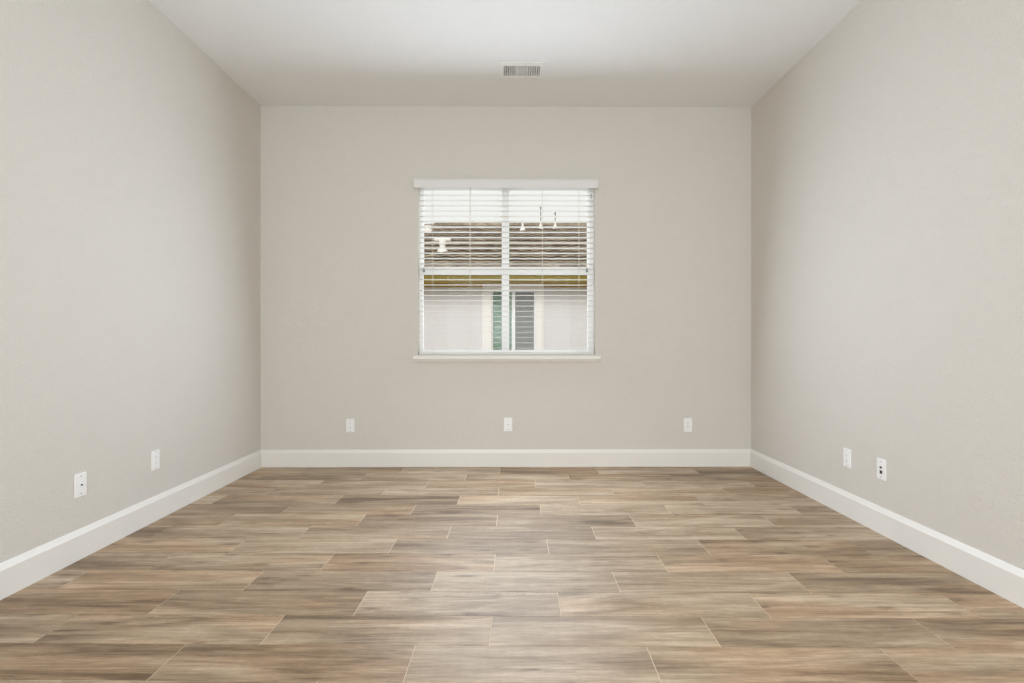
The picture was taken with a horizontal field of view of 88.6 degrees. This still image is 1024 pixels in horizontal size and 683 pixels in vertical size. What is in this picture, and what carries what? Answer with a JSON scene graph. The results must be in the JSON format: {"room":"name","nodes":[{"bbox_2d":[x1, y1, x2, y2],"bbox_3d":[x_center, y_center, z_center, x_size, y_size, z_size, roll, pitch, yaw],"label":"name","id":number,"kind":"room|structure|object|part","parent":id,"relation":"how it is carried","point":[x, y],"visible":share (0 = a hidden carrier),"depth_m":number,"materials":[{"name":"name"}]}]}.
{"room":"empty room","nodes":[
{"label":"empty room","id":0,"kind":"room"},
{"bbox_2d":[0,0,259,562],"bbox_3d":[-2.177,-0.439,0.904,0.160,3.090,7.356,0,0,0],"label":"wall","id":1,"kind":"structure","parent":0,"point":[130,158],"depth_m":2.79,"materials":[{"name":"white paint"}]},
{"bbox_2d":[74,472,86,497],"bbox_3d":[-2.100,0.699,2.560,0.014,0.114,0.070,0,0,0],"label":"jack plate","id":2,"kind":"object","parent":1,"relation":"attached to","point":[80,480],"visible":1,"depth_m":2.56,"materials":[{"name":"white plastic"}]},
{"bbox_2d":[0,450,261,599],"bbox_3d":[-2.088,0.984,0.897,0.017,0.144,7.021,0,0,0],"label":"baseboard","id":3,"kind":"structure","parent":1,"relation":"attached to","point":[17,573],"depth_m":2.72,"materials":[{"name":"white paint"}]},
{"bbox_2d":[151,449,159,470],"bbox_3d":[-2.106,0.700,3.102,0.009,0.114,0.070,0,0,0],"label":"wall outlet","id":4,"kind":"object","parent":1,"relation":"attached to","point":[155,455],"visible":1,"depth_m":3.10,"materials":[{"name":"white plastic"}]},
{"bbox_2d":[154,454,157,465],"bbox_3d":[-2.104,0.700,3.102,0.004,0.067,0.033,0,0,0],"label":"receptacle","id":5,"kind":"object","parent":4,"relation":"attached to","point":[155,455],"depth_m":3.10,"materials":[{"name":"white plastic"}]},
{"bbox_2d":[260,106,750,449],"bbox_3d":[-0.046,-0.439,4.516,4.146,3.090,0.160,0,0,0],"label":"wall","id":6,"kind":"structure","parent":0,"point":[340,213],"depth_m":4.43,"materials":[{"name":"white paint"}]},
{"bbox_2d":[346,419,353,431],"bbox_3d":[-1.363,0.708,4.423,0.070,0.114,0.009,0,0,0],"label":"wall outlet","id":7,"kind":"object","parent":6,"relation":"attached to","point":[349,422],"visible":1,"depth_m":4.42,"materials":[{"name":"white plastic"}]},
{"bbox_2d":[348,422,351,429],"bbox_3d":[-1.363,0.708,4.421,0.033,0.067,0.004,0,0,0],"label":"receptacle","id":8,"kind":"object","parent":7,"relation":"attached to","point":[349,423],"depth_m":4.42,"materials":[{"name":"white plastic"}]},
{"bbox_2d":[260,449,750,466],"bbox_3d":[-0.046,0.984,4.427,4.146,0.144,0.017,0,0,0],"label":"baseboard","id":9,"kind":"structure","parent":6,"relation":"attached to","point":[463,457],"depth_m":4.42,"materials":[{"name":"white paint"}]},
{"bbox_2d":[413,190,600,361],"bbox_3d":[-0.043,-0.589,4.492,1.573,1.529,0.188,0,0,0],"label":"window","id":10,"kind":"structure","parent":6,"relation":"in","point":[505,283],"depth_m":4.52,"materials":[{"name":"white plastic"}]},
{"bbox_3d":[-0.427,-0.962,4.565,0.701,0.739,0.026,0,0,0],"label":"sash","id":11,"kind":"part","parent":10,"relation":"part of","materials":[{"name":"clear glass"}]},
{"bbox_3d":[-0.427,-0.275,4.537,0.701,0.739,0.026,0,0,0],"label":"sash","id":12,"kind":"part","parent":10,"relation":"part of","materials":[{"name":"clear glass"}]},
{"bbox_2d":[414,179,597,354],"bbox_3d":[-0.050,-0.625,4.445,1.543,1.472,0.110,0,0,0],"label":"window blind","id":13,"kind":"object","parent":10,"relation":"attached to","point":[542,185],"visible":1,"depth_m":4.45,"materials":[{"name":"white plastic"}]},
{"bbox_3d":[-0.363,-0.618,4.439,0.016,1.370,0.003,0,0,-8],"label":"lift cord","id":14,"kind":"part","parent":13,"relation":"part of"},
{"bbox_3d":[-0.046,0.102,4.473,1.482,0.018,0.054,0,0,0],"label":"rail","id":15,"kind":"part","parent":13,"relation":"part of","materials":[{"name":"white plastic"}]},
{"bbox_3d":[0.259,-0.608,4.475,0.002,1.410,0.055,0,0,0],"label":"ladder cord","id":16,"kind":"part","parent":13,"relation":"part of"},
{"bbox_3d":[0.570,-0.608,4.477,0.002,1.410,0.055,0,0,0],"label":"ladder cord","id":17,"kind":"part","parent":13,"relation":"part of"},
{"bbox_3d":[-0.043,0.144,4.459,1.573,0.063,0.123,0,0,0],"label":"sill","id":18,"kind":"part","parent":10,"relation":"part of","materials":[{"name":"white paint"}]},
{"bbox_3d":[0.314,-0.962,4.570,0.702,0.739,0.026,0,0,0],"label":"sash","id":19,"kind":"part","parent":10,"relation":"part of","materials":[{"name":"clear glass"}]},
{"bbox_3d":[0.315,-0.275,4.542,0.702,0.739,0.026,0,0,0],"label":"sash","id":20,"kind":"part","parent":10,"relation":"part of","materials":[{"name":"clear glass"}]},
{"bbox_2d":[504,418,511,430],"bbox_3d":[-0.034,0.700,4.429,0.070,0.114,0.014,0,0,0],"label":"jack plate","id":21,"kind":"object","parent":6,"relation":"attached to","point":[507,421],"visible":1,"depth_m":4.43,"materials":[{"name":"white plastic"}]},
{"bbox_2d":[684,418,691,431],"bbox_3d":[1.489,0.707,4.441,0.070,0.114,0.009,0,0,0],"label":"wall outlet","id":22,"kind":"object","parent":6,"relation":"attached to","point":[687,421],"visible":1,"depth_m":4.44,"materials":[{"name":"white plastic"}]},
{"bbox_2d":[149,0,861,106],"bbox_3d":[-0.024,-2.044,0.918,4.466,0.120,7.356,0,0,0],"label":"ceiling","id":23,"kind":"structure","parent":0,"point":[443,53],"depth_m":3.56,"materials":[{"name":"white paint"}]},
{"bbox_2d":[500,62,544,79],"bbox_3d":[0.072,-2.034,3.845,0.320,0.111,0.236,0,0,0],"label":"ceiling vent","id":24,"kind":"object","parent":23,"relation":"in","point":[508,70],"visible":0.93,"depth_m":3.86,"materials":[{"name":"white metal"}]},
{"bbox_2d":[0,467,1023,682],"bbox_3d":[-0.024,1.116,0.918,4.466,0.120,7.356,0,0,0],"label":"floor","id":25,"kind":"structure","parent":0,"point":[273,574],"depth_m":2.20,"materials":[{"name":"brown wood"}]},
{"bbox_2d":[751,0,1023,569],"bbox_3d":[2.129,-0.439,0.931,0.160,3.090,7.356,0,0,0],"label":"wall","id":26,"kind":"structure","parent":0,"point":[887,163],"depth_m":2.75,"materials":[{"name":"white paint"}]},
{"bbox_2d":[843,448,850,468],"bbox_3d":[2.031,0.706,3.181,0.009,0.114,0.070,0,0,0],"label":"wall outlet","id":27,"kind":"object","parent":26,"relation":"attached to","point":[846,452],"visible":1,"depth_m":3.17,"materials":[{"name":"white plastic"}]},
{"bbox_2d":[845,452,848,463],"bbox_3d":[2.028,0.706,3.181,0.004,0.067,0.033,0,0,0],"label":"receptacle","id":28,"kind":"object","parent":27,"relation":"attached to","point":[846,453],"depth_m":3.18,"materials":[{"name":"white plastic"}]},
{"bbox_2d":[877,458,886,480],"bbox_3d":[2.031,0.703,2.889,0.012,0.114,0.070,0,0,0],"label":"jack plate","id":29,"kind":"object","parent":26,"relation":"attached to","point":[881,463],"visible":1,"depth_m":2.88,"materials":[{"name":"white plastic"}]},
{"bbox_2d":[750,450,1023,607],"bbox_3d":[2.041,0.984,0.923,0.017,0.144,7.021,0,0,0],"label":"baseboard","id":30,"kind":"structure","parent":26,"relation":"attached to","point":[1006,580],"depth_m":2.66,"materials":[{"name":"white paint"}]},
{"label":"outside","id":31,"kind":"structure","parent":0,"visible":0},
{"bbox_3d":[-0.057,1.341,9.000,28.000,0.330,34.000,0,0,0],"label":"ground","id":32,"kind":"structure","parent":31,"visible":0},
{"bbox_2d":[424,207,586,349],"bbox_3d":[-0.096,-1.238,15.282,19.000,5.088,9.835,0,0,0],"label":"house","id":33,"kind":"structure","parent":32,"relation":"on","point":[433,326],"depth_m":11.01,"materials":[{"name":"paint"}]},
{"bbox_2d":[520,220,524,230],"bbox_3d":[0.288,-3.129,14.280,0.197,0.348,0.194,0,0,0],"label":"vent","id":34,"kind":"object","parent":33,"relation":"attached to","point":[522,220],"depth_m":14.24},
{"bbox_2d":[539,207,541,228],"bbox_3d":[0.800,-3.448,14.681,0.182,0.668,0.179,0,0,0],"label":"vent","id":35,"kind":"object","parent":33,"relation":"attached to","point":[540,207],"depth_m":14.67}
]}

